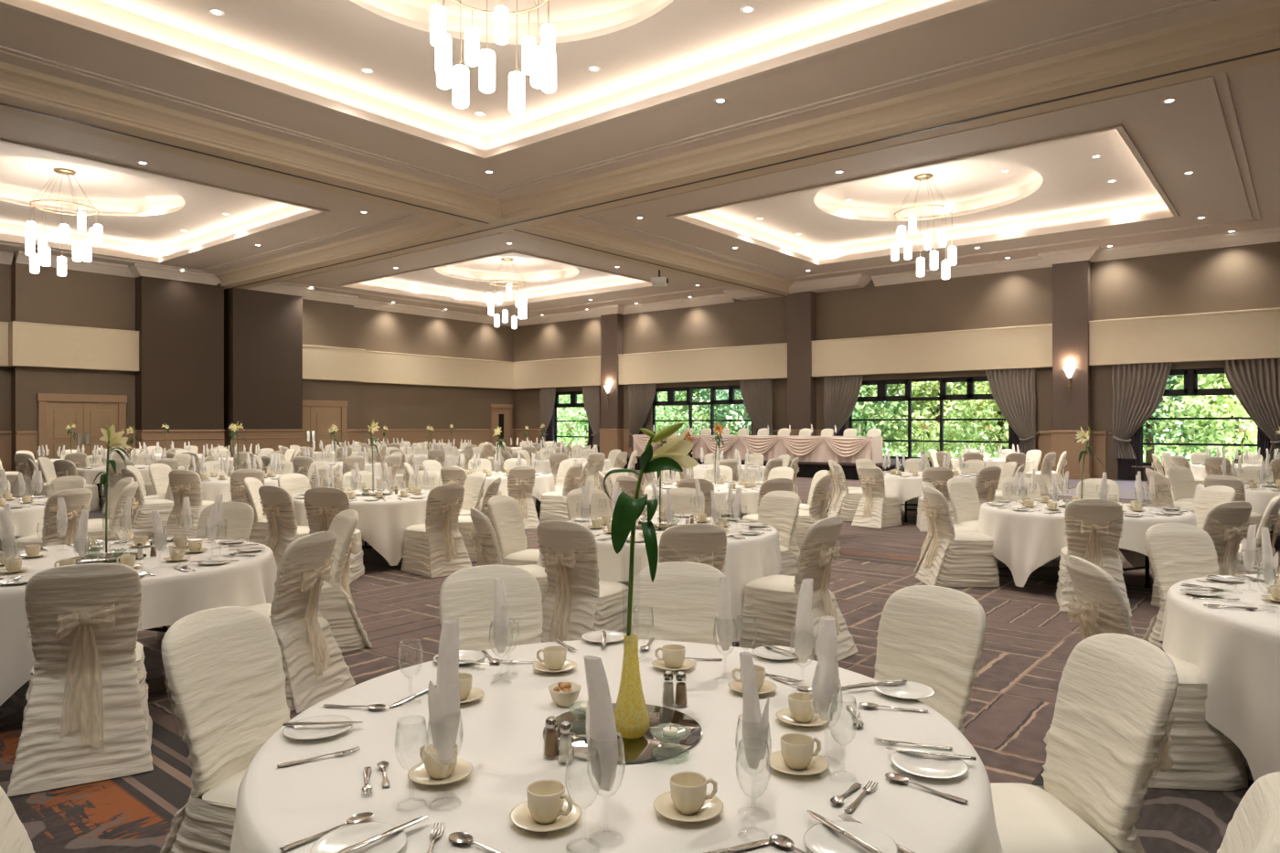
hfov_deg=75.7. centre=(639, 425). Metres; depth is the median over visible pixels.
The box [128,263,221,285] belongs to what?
trim
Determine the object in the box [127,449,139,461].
banquet chair
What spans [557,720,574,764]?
salt shaker
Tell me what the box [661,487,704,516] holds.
banquet chair
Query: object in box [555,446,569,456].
banquet chair
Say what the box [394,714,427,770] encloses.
bowl
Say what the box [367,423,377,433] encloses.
flower
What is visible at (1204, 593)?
plate
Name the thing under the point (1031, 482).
napkin
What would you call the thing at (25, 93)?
beam
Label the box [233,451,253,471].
banquet chair
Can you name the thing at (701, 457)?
napkin
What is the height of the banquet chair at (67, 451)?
0.951 m
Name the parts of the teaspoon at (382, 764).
handle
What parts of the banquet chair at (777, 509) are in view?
seat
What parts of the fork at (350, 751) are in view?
handle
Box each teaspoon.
[376,760,389,787]
[830,782,861,804]
[853,711,863,727]
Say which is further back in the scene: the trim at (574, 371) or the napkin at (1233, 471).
the trim at (574, 371)
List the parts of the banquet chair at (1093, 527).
seat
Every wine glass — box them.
[394,714,427,805]
[397,640,423,702]
[565,746,601,847]
[633,607,653,659]
[736,739,771,834]
[827,693,858,777]
[1256,567,1276,610]
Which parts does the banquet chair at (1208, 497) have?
backrest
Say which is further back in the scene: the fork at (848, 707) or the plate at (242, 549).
the plate at (242, 549)
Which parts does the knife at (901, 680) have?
blade, handle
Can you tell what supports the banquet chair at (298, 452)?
on the floor at (1029, 643)
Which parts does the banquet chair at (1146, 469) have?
seat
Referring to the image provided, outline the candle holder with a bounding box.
[650,723,690,754]
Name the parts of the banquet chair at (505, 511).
backrest, seat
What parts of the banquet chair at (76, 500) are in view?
seat, backrest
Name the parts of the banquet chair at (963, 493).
backrest, seat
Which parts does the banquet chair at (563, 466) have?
backrest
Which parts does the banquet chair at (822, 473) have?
seat, backrest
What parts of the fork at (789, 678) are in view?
handle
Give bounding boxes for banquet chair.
[0,464,18,491]
[0,477,10,549]
[0,786,35,852]
[6,563,153,796]
[10,453,42,497]
[14,488,92,549]
[15,450,34,458]
[17,475,85,538]
[27,458,50,497]
[37,457,56,482]
[53,459,100,511]
[60,449,80,458]
[64,452,87,467]
[85,454,106,502]
[87,477,134,524]
[87,480,138,541]
[102,458,134,512]
[106,451,123,459]
[121,469,174,535]
[126,465,174,501]
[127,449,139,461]
[132,453,156,465]
[143,458,178,495]
[146,446,162,453]
[148,463,171,495]
[156,501,254,639]
[160,606,290,852]
[163,469,214,538]
[165,451,176,458]
[167,448,183,453]
[172,453,191,469]
[174,449,187,454]
[181,451,199,472]
[185,445,198,452]
[196,456,213,475]
[199,460,227,475]
[206,447,220,457]
[212,448,230,457]
[213,454,218,460]
[229,469,264,503]
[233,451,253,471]
[243,477,268,543]
[246,530,355,713]
[252,454,265,473]
[257,448,274,457]
[258,485,309,568]
[261,456,273,473]
[264,450,282,472]
[266,459,292,474]
[269,452,285,459]
[277,473,310,495]
[280,446,288,456]
[284,448,295,462]
[289,445,299,457]
[292,456,314,477]
[294,448,300,457]
[298,447,314,460]
[304,487,364,584]
[307,460,327,480]
[309,465,330,488]
[314,451,334,461]
[318,509,372,651]
[324,444,339,451]
[329,463,340,488]
[336,446,351,461]
[336,455,364,489]
[341,470,376,548]
[350,444,361,451]
[350,451,368,461]
[357,443,368,451]
[366,448,373,461]
[373,448,383,469]
[374,441,386,447]
[374,454,401,489]
[379,445,385,463]
[384,442,400,458]
[385,447,398,457]
[389,448,414,475]
[390,451,402,473]
[394,452,414,489]
[399,441,410,447]
[400,483,472,577]
[403,462,413,488]
[406,446,422,454]
[407,469,440,490]
[413,464,428,470]
[422,459,441,475]
[426,448,445,468]
[433,444,446,449]
[439,565,543,650]
[440,466,481,511]
[444,446,457,454]
[457,448,472,469]
[457,477,501,561]
[458,471,486,515]
[459,442,471,448]
[464,444,477,448]
[468,458,491,471]
[469,507,549,603]
[471,447,479,458]
[478,442,488,449]
[479,447,484,458]
[481,444,492,469]
[487,442,493,457]
[487,495,539,565]
[488,444,499,469]
[491,445,503,470]
[498,445,504,460]
[500,446,512,470]
[503,458,526,469]
[503,466,539,529]
[506,450,511,458]
[512,452,527,466]
[516,449,531,466]
[522,446,536,463]
[529,442,541,451]
[535,458,575,513]
[536,520,631,642]
[538,448,554,473]
[539,463,583,522]
[546,444,557,451]
[549,452,568,485]
[554,460,587,491]
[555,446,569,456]
[566,488,629,586]
[571,444,582,458]
[580,448,593,458]
[581,452,605,490]
[597,470,613,516]
[601,451,627,493]
[603,449,621,471]
[608,468,628,488]
[616,475,659,515]
[627,450,637,478]
[630,561,725,645]
[642,471,654,493]
[653,469,681,484]
[658,523,732,646]
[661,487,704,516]
[677,478,721,517]
[679,467,693,479]
[683,427,693,435]
[700,427,711,435]
[704,453,724,464]
[704,465,734,517]
[717,458,739,482]
[721,427,729,435]
[737,427,749,435]
[738,515,858,661]
[741,478,799,559]
[744,453,764,465]
[755,458,782,482]
[757,428,768,435]
[757,490,799,575]
[768,466,794,481]
[778,428,789,436]
[778,454,790,467]
[789,457,801,503]
[793,474,831,550]
[799,428,811,436]
[799,469,829,517]
[821,428,833,436]
[825,459,862,515]
[827,461,863,521]
[842,428,856,436]
[851,465,901,528]
[855,458,875,487]
[866,428,884,461]
[873,585,985,734]
[900,458,928,512]
[913,481,979,572]
[914,486,999,586]
[916,467,955,531]
[920,449,929,467]
[928,448,938,467]
[936,451,960,472]
[947,478,1007,567]
[952,459,985,508]
[953,466,1001,517]
[962,448,979,458]
[963,452,983,462]
[990,633,1178,852]
[994,463,1024,500]
[995,461,1017,491]
[996,448,1016,487]
[1001,477,1060,566]
[1005,452,1025,471]
[1025,449,1041,471]
[1025,452,1060,494]
[1038,451,1069,492]
[1043,554,1247,790]
[1056,498,1132,617]
[1076,478,1125,565]
[1141,522,1219,649]
[1144,468,1194,506]
[1146,470,1194,512]
[1148,453,1171,497]
[1150,501,1251,607]
[1151,485,1236,577]
[1160,452,1194,478]
[1166,466,1195,502]
[1170,455,1204,500]
[1190,452,1205,463]
[1204,457,1231,476]
[1204,475,1261,543]
[1216,771,1279,852]
[1237,466,1279,535]
[1237,494,1279,574]
[1238,453,1263,463]
[1269,458,1279,483]
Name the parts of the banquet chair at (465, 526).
seat, backrest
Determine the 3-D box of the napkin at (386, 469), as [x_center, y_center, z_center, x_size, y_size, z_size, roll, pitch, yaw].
[-3.171,0.592,10.293,0.070,0.261,0.054,0,0,-16]
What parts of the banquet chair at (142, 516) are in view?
backrest, seat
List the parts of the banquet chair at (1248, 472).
backrest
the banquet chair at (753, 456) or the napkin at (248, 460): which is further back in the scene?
the banquet chair at (753, 456)
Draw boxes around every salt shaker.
[136,543,143,559]
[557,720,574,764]
[661,670,675,705]
[685,515,689,523]
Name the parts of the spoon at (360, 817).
handle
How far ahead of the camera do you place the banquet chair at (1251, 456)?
18.01 m
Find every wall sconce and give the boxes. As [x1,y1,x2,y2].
[603,385,611,408]
[1063,367,1076,403]
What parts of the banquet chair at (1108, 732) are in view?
seat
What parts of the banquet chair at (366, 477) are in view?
backrest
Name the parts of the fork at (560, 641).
handle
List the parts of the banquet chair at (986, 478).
backrest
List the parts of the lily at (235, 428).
stem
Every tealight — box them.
[579,703,586,712]
[662,725,677,736]
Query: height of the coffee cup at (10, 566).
0.066 m
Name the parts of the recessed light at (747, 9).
bulb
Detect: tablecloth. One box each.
[0,497,48,539]
[0,538,277,705]
[34,458,63,476]
[76,464,184,490]
[127,453,202,460]
[164,474,281,501]
[199,457,262,475]
[229,639,1002,852]
[291,461,382,487]
[291,489,429,565]
[314,451,354,460]
[375,447,405,460]
[405,454,458,467]
[422,448,480,454]
[439,470,555,503]
[510,447,543,451]
[512,451,573,458]
[533,458,612,472]
[536,515,782,641]
[644,481,760,520]
[693,464,765,482]
[883,471,976,507]
[950,458,1035,477]
[977,499,1196,586]
[1159,574,1279,781]
[1189,463,1261,479]
[1192,482,1279,524]
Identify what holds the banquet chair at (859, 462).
on the floor at (1029, 643)
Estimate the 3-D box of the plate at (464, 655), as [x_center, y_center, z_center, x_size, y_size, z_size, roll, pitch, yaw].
[-0.631,0.814,2.868,0.176,0.016,0.176,0,0,39]
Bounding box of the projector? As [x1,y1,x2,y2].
[650,269,668,286]
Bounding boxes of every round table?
[145,625,168,632]
[362,541,372,547]
[899,501,917,522]
[1121,555,1150,588]
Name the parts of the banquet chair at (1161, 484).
backrest, seat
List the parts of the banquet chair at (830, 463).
backrest, seat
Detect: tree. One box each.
[556,394,588,447]
[556,397,583,446]
[655,388,742,435]
[655,391,702,434]
[693,388,751,435]
[852,382,947,457]
[855,384,923,456]
[870,381,985,457]
[915,381,1008,458]
[1142,373,1250,462]
[1142,373,1257,463]
[1142,397,1176,454]
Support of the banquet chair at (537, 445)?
on the floor at (1029, 643)
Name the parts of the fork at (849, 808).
handle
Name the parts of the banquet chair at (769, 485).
seat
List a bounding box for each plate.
[0,576,31,585]
[10,505,25,508]
[70,552,146,564]
[137,571,148,575]
[166,536,188,541]
[197,558,230,565]
[218,539,245,543]
[236,546,265,552]
[282,714,352,739]
[309,821,406,852]
[353,492,389,496]
[363,498,379,501]
[410,496,425,499]
[433,650,484,664]
[543,703,702,763]
[571,518,591,522]
[581,629,626,643]
[626,537,644,542]
[635,523,676,531]
[672,513,690,517]
[726,517,740,521]
[738,531,761,534]
[747,523,768,527]
[752,645,797,660]
[803,821,897,852]
[874,680,934,699]
[890,747,968,778]
[986,502,1004,506]
[994,500,1011,502]
[1010,508,1030,511]
[1123,513,1144,516]
[1161,512,1183,514]
[1163,508,1181,510]
[1179,587,1223,597]
[1204,575,1245,582]
[1262,485,1279,488]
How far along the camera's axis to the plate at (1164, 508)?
7.96 m
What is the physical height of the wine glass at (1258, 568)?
0.185 m
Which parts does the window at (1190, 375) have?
sill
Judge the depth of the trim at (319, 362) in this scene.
31.61 m
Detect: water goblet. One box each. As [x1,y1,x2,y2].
[426,709,463,805]
[489,618,512,683]
[586,731,625,838]
[713,616,736,680]
[735,714,771,814]
[789,626,815,693]
[810,678,842,763]
[1239,548,1258,590]
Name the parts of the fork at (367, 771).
handle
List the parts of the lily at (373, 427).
stem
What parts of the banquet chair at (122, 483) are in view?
seat, backrest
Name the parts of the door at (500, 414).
vision panel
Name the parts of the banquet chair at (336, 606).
seat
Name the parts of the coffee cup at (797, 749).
handle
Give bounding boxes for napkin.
[0,469,8,490]
[0,504,10,525]
[0,510,15,557]
[17,472,25,495]
[30,467,38,490]
[35,470,42,492]
[56,497,67,535]
[73,509,88,556]
[91,450,96,462]
[102,449,106,463]
[108,449,113,459]
[120,496,131,531]
[133,448,136,460]
[144,448,149,462]
[150,448,154,460]
[151,511,166,551]
[160,449,164,458]
[182,496,191,530]
[191,455,196,471]
[200,456,204,473]
[206,503,217,541]
[213,494,223,533]
[220,454,223,469]
[224,456,229,473]
[245,453,251,469]
[252,457,256,469]
[269,455,272,469]
[272,455,277,471]
[277,454,281,469]
[314,465,319,487]
[321,448,325,459]
[324,468,330,487]
[327,447,330,458]
[329,465,333,485]
[341,447,344,459]
[344,446,347,457]
[351,469,356,490]
[353,462,360,483]
[363,447,366,458]
[384,461,388,482]
[387,466,392,490]
[413,464,416,480]
[414,465,418,487]
[423,465,427,485]
[427,618,459,759]
[459,453,464,468]
[471,453,475,469]
[477,453,479,466]
[492,577,510,653]
[493,453,497,469]
[497,452,501,466]
[516,455,520,466]
[531,452,534,467]
[581,485,589,518]
[583,655,618,790]
[586,480,592,505]
[611,481,618,506]
[612,488,621,511]
[651,480,659,505]
[665,489,673,523]
[670,469,674,479]
[686,469,691,478]
[694,479,703,509]
[700,449,703,462]
[710,490,719,522]
[712,458,716,476]
[714,461,719,481]
[715,576,733,650]
[725,483,732,511]
[732,487,741,517]
[734,448,736,459]
[736,450,740,460]
[736,458,741,476]
[739,651,769,769]
[742,463,747,481]
[746,448,749,461]
[757,462,760,479]
[794,578,813,662]
[812,615,839,721]
[882,454,886,468]
[886,452,890,467]
[896,455,900,469]
[902,453,906,467]
[920,454,924,470]
[923,452,926,467]
[941,454,946,467]
[946,452,950,467]
[958,455,962,469]
[1013,472,1019,494]
[1018,471,1026,498]
[1029,469,1035,492]
[1052,473,1058,501]
[1062,470,1068,492]
[1099,476,1106,499]
[1134,471,1141,491]
[1135,475,1144,502]
[1148,475,1155,500]
[1216,447,1220,457]
[1220,458,1226,475]
[1221,448,1225,458]
[1231,459,1236,477]
[1235,448,1238,458]
[1237,458,1242,477]
[1241,524,1256,571]
[1245,449,1247,461]
[1257,448,1260,459]
[1259,461,1265,481]
[1260,526,1278,585]
[1265,458,1271,477]
[1266,448,1269,459]
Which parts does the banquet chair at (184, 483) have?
seat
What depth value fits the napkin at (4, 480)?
9.09 m
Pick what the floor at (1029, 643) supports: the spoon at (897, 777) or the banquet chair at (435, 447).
the banquet chair at (435, 447)
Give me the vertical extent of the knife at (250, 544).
0.007 m
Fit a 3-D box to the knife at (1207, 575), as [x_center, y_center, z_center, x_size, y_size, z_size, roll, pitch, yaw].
[3.110,0.803,4.332,0.210,0.007,0.019,0,0,45]
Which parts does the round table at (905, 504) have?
leg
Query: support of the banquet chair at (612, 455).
on the floor at (1029, 643)
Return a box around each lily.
[64,422,75,453]
[92,422,133,553]
[126,426,139,455]
[161,423,169,447]
[228,422,238,457]
[229,420,245,469]
[327,426,338,448]
[359,418,383,491]
[426,425,434,451]
[448,423,457,442]
[492,426,506,472]
[522,426,529,438]
[539,424,546,442]
[565,426,574,458]
[603,421,699,635]
[646,426,675,522]
[711,422,725,484]
[916,422,930,454]
[984,426,993,444]
[1074,425,1103,499]
[1238,426,1253,463]
[1275,426,1279,457]
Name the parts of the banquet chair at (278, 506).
seat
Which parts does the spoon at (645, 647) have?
handle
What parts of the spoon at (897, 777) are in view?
handle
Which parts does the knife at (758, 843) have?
handle, blade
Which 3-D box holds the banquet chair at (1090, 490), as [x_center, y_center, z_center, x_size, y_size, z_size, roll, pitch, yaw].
[5.134,1.091,9.256,0.540,0.951,0.700,0,0,32]
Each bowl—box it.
[346,811,373,823]
[366,704,385,709]
[376,760,388,768]
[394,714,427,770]
[397,640,423,678]
[426,709,463,763]
[448,832,473,843]
[489,658,501,663]
[548,682,581,706]
[565,746,601,806]
[586,731,625,796]
[640,645,650,650]
[713,616,736,653]
[735,714,771,775]
[736,739,771,798]
[768,833,794,847]
[789,626,815,666]
[797,685,812,691]
[810,678,842,728]
[827,693,858,745]
[830,796,843,804]
[853,721,863,727]
[859,702,878,707]
[885,772,908,781]
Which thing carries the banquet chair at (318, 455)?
on the floor at (1029, 643)
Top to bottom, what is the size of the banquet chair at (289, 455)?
0.951 m
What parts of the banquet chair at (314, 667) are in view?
seat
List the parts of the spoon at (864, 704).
handle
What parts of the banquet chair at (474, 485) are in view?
seat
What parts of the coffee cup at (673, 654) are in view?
handle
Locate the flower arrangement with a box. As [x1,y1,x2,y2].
[680,430,692,441]
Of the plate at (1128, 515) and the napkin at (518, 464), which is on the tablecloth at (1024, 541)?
the plate at (1128, 515)
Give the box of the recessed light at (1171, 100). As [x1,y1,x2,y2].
[1162,97,1176,103]
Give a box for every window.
[554,390,588,451]
[651,384,752,435]
[848,375,1010,459]
[1131,367,1257,468]
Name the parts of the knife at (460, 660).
blade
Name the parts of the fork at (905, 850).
handle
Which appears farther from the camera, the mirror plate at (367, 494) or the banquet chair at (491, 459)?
the banquet chair at (491, 459)
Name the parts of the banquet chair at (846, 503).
backrest, seat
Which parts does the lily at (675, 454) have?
stem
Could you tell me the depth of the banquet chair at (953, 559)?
7.99 m
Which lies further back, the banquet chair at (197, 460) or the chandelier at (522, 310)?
the chandelier at (522, 310)
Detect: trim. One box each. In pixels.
[0,250,14,265]
[0,321,8,366]
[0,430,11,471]
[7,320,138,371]
[15,250,134,277]
[15,430,38,471]
[126,430,136,454]
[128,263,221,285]
[247,282,315,296]
[302,290,358,305]
[302,344,365,382]
[346,429,354,447]
[353,298,511,326]
[354,428,490,448]
[362,350,512,389]
[511,355,600,389]
[512,428,513,447]
[513,428,1106,478]
[516,293,734,326]
[590,304,624,315]
[618,342,787,384]
[723,273,871,300]
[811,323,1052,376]
[871,226,1279,286]
[1037,245,1101,265]
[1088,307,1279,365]
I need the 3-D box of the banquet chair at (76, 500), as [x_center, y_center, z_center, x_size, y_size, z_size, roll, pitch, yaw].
[-5.733,1.091,8.055,0.699,0.951,0.545,0,0,19]
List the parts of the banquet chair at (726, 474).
backrest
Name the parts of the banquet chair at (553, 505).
seat, backrest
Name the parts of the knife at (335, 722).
handle, blade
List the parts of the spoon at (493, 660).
handle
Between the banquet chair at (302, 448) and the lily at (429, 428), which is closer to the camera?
the lily at (429, 428)
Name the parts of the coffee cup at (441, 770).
handle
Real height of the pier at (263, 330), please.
6.400 m
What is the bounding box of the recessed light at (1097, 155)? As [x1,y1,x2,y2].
[1090,154,1101,158]
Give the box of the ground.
[572,437,1257,463]
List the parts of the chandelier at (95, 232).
pendant shade, pendant shade, pendant shade, pendant shade, pendant shade, pendant shade, pendant shade, pendant shade, pendant shade, pendant shade, pendant shade, pendant shade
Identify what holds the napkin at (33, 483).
in the water goblet
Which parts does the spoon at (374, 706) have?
handle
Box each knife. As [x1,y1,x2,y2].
[5,575,22,583]
[190,560,225,562]
[225,547,261,551]
[227,544,258,546]
[282,721,362,725]
[336,815,428,852]
[389,684,436,706]
[435,656,489,664]
[600,630,606,646]
[704,839,776,852]
[761,643,796,655]
[806,810,883,852]
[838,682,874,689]
[845,679,906,686]
[885,746,976,760]
[1182,583,1230,590]
[1184,588,1232,591]
[1203,604,1258,607]
[1206,575,1254,580]
[1237,574,1264,581]
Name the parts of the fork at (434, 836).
handle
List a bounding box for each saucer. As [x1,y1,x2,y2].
[0,566,29,573]
[18,552,47,557]
[127,543,150,547]
[131,563,142,567]
[162,555,191,561]
[168,544,188,548]
[183,547,208,553]
[407,758,472,785]
[459,687,483,703]
[509,799,581,831]
[533,659,576,672]
[587,525,605,529]
[651,658,695,671]
[653,791,723,821]
[693,519,711,522]
[728,680,777,693]
[766,750,829,775]
[775,707,827,725]
[1021,504,1037,507]
[1129,508,1145,511]
[1260,595,1279,602]
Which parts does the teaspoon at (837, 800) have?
handle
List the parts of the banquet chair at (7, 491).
backrest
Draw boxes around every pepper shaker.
[149,541,157,557]
[543,715,559,758]
[673,671,688,706]
[689,514,693,523]
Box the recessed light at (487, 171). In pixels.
[484,170,493,173]
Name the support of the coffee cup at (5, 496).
on the saucer
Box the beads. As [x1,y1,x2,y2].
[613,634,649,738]
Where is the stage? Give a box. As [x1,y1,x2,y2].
[623,455,931,479]
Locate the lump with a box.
[559,683,565,690]
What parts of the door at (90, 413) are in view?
push plate, push plate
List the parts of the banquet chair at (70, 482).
backrest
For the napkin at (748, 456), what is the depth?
16.27 m
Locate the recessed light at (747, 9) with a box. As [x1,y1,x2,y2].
[740,5,755,13]
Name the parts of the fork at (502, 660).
handle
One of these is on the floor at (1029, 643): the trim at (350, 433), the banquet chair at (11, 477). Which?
the banquet chair at (11, 477)
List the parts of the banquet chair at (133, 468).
backrest, seat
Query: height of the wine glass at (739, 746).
0.185 m
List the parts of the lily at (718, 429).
stem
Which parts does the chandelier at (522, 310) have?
pendant shade, pendant shade, pendant shade, pendant shade, pendant shade, pendant shade, pendant shade, pendant shade, pendant shade, pendant shade, pendant shade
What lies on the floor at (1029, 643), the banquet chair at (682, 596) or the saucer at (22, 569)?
the banquet chair at (682, 596)
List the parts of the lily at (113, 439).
stem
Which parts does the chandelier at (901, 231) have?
pendant shade, pendant shade, pendant shade, pendant shade, pendant shade, pendant shade, pendant shade, pendant shade, pendant shade, pendant shade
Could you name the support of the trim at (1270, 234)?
attached to the wall at (1245, 277)
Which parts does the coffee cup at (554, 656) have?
handle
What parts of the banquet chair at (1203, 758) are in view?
backrest, seat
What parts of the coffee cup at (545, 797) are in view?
handle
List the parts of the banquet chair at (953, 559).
backrest, seat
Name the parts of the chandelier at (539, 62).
pendant shade, pendant shade, pendant shade, pendant shade, pendant shade, pendant shade, pendant shade, pendant shade, pendant shade, pendant shade, pendant shade, pendant shade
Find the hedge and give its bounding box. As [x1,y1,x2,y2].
[565,381,1257,463]
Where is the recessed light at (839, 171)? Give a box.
[834,170,843,173]
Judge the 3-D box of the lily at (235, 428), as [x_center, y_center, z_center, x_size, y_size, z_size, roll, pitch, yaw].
[-6.287,0.362,12.852,0.269,0.861,0.189,0,0,-44]
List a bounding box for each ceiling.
[0,0,1269,200]
[0,113,433,274]
[277,232,736,319]
[566,60,1279,281]
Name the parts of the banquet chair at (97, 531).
seat, backrest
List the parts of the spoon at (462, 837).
handle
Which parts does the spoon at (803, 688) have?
handle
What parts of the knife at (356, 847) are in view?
handle, blade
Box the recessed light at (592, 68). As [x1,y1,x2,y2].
[587,65,600,71]
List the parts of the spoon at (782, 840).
handle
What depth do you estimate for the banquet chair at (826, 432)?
26.02 m
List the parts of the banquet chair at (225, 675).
seat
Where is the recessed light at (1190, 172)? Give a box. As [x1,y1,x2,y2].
[1183,170,1194,174]
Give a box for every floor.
[0,469,1279,852]
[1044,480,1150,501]
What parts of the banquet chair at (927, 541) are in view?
backrest, seat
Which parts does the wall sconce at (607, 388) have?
lamp shade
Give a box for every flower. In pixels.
[99,424,124,443]
[108,429,133,449]
[126,427,133,435]
[231,424,238,431]
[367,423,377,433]
[371,421,380,430]
[646,430,661,446]
[650,427,699,469]
[661,426,673,441]
[713,422,723,432]
[713,424,725,435]
[1075,429,1089,443]
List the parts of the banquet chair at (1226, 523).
backrest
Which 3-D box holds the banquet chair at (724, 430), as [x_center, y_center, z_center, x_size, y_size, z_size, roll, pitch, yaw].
[2.797,0.607,28.305,0.543,0.998,0.701,0,0,39]
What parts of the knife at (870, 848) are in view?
blade, handle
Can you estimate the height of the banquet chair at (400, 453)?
0.951 m
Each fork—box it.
[277,746,360,767]
[361,766,372,794]
[426,822,445,852]
[500,659,538,662]
[554,639,577,650]
[765,672,802,682]
[838,812,914,852]
[843,780,878,812]
[846,704,863,724]
[874,736,952,749]
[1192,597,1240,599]
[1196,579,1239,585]
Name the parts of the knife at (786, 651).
blade, handle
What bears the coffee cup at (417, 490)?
on the saucer
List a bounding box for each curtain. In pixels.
[539,387,555,445]
[581,385,599,452]
[627,383,656,451]
[739,378,776,435]
[823,374,863,436]
[985,367,1039,454]
[1109,362,1173,479]
[1223,357,1279,464]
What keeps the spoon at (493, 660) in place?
on the tablecloth at (503, 741)
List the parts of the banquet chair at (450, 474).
backrest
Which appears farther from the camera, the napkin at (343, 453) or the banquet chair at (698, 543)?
the napkin at (343, 453)
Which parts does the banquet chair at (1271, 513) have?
backrest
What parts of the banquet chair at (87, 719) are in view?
seat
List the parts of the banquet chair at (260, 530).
backrest, seat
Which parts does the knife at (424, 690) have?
blade, handle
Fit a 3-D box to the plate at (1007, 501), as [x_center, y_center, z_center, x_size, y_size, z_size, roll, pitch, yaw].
[3.881,0.814,8.791,0.176,0.016,0.176,0,0,39]
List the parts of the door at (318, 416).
push plate, push plate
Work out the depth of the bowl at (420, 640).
2.42 m
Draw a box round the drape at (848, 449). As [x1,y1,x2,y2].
[632,434,883,463]
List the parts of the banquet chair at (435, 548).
seat, backrest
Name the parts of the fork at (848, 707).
handle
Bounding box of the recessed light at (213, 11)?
[208,8,224,15]
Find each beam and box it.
[0,61,501,225]
[214,0,1279,289]
[501,218,793,297]
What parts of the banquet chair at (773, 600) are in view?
seat, backrest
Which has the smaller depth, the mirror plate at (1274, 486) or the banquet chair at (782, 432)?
the mirror plate at (1274, 486)
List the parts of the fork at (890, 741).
handle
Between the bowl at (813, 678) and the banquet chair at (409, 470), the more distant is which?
the banquet chair at (409, 470)
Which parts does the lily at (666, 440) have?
stem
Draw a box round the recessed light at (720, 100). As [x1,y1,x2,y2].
[714,97,726,103]
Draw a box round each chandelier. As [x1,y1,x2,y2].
[25,168,102,276]
[430,0,556,115]
[486,257,526,329]
[891,173,956,279]
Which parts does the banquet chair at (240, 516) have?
backrest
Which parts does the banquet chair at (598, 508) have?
backrest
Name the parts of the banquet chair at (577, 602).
backrest, seat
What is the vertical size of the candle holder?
0.060 m
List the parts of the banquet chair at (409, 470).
backrest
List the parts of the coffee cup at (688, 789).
handle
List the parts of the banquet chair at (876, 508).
backrest, seat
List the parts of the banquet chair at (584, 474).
seat, backrest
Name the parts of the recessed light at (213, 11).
bulb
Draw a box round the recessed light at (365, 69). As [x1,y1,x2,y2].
[361,67,373,73]
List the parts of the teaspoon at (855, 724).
handle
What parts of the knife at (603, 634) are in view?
blade, handle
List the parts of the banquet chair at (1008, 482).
backrest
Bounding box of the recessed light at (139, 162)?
[137,160,148,164]
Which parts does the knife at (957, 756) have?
blade, handle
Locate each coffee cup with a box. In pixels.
[0,498,6,504]
[0,552,14,564]
[3,493,12,499]
[4,558,21,571]
[21,496,33,501]
[24,544,40,555]
[53,558,75,566]
[87,538,96,548]
[116,554,136,566]
[133,535,149,545]
[169,547,184,559]
[173,536,187,546]
[188,540,202,551]
[346,491,356,497]
[361,485,369,490]
[375,491,383,497]
[400,490,407,495]
[407,486,415,491]
[414,488,421,493]
[419,742,458,779]
[458,672,472,700]
[526,778,572,823]
[536,645,566,670]
[591,519,604,527]
[601,514,612,522]
[607,522,611,532]
[655,643,685,668]
[661,511,665,519]
[670,771,717,814]
[694,513,706,521]
[712,521,725,528]
[717,517,727,525]
[732,664,765,690]
[742,481,750,487]
[780,733,821,769]
[788,692,818,723]
[1024,499,1034,505]
[1041,495,1049,501]
[1046,502,1057,509]
[1072,495,1080,500]
[1130,500,1140,506]
[1131,503,1141,510]
[1247,479,1254,483]
[1249,482,1258,487]
[1269,585,1279,600]
[1274,576,1279,585]
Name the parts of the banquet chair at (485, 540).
backrest, seat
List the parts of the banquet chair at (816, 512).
seat, backrest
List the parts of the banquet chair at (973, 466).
backrest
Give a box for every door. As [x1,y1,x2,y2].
[36,393,127,458]
[302,399,347,451]
[490,404,512,447]
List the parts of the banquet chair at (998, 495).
seat, backrest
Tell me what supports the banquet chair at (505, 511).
on the floor at (1029, 643)
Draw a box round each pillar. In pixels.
[598,313,623,458]
[787,291,816,436]
[1049,260,1092,479]
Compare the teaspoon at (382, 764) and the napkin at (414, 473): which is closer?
the teaspoon at (382, 764)
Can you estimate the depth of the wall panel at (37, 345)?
24.94 m
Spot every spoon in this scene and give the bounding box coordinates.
[180,565,195,570]
[229,553,257,555]
[279,811,373,851]
[322,704,385,709]
[448,832,503,852]
[480,650,501,663]
[640,637,654,650]
[684,657,722,660]
[768,833,805,852]
[769,675,812,691]
[859,702,927,712]
[885,772,968,803]
[1180,584,1223,590]
[1207,606,1258,609]
[1230,574,1259,580]
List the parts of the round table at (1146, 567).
leg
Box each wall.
[0,254,513,430]
[10,260,135,471]
[302,298,353,429]
[513,241,1279,480]
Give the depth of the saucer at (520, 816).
1.69 m
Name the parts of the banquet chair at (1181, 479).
seat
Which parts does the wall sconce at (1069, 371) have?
lamp shade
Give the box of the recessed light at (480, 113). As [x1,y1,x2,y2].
[474,111,485,116]
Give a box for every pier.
[135,276,224,457]
[224,288,303,457]
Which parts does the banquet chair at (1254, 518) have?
seat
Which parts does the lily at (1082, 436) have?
stem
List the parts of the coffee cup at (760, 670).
handle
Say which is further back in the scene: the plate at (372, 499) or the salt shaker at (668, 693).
the plate at (372, 499)

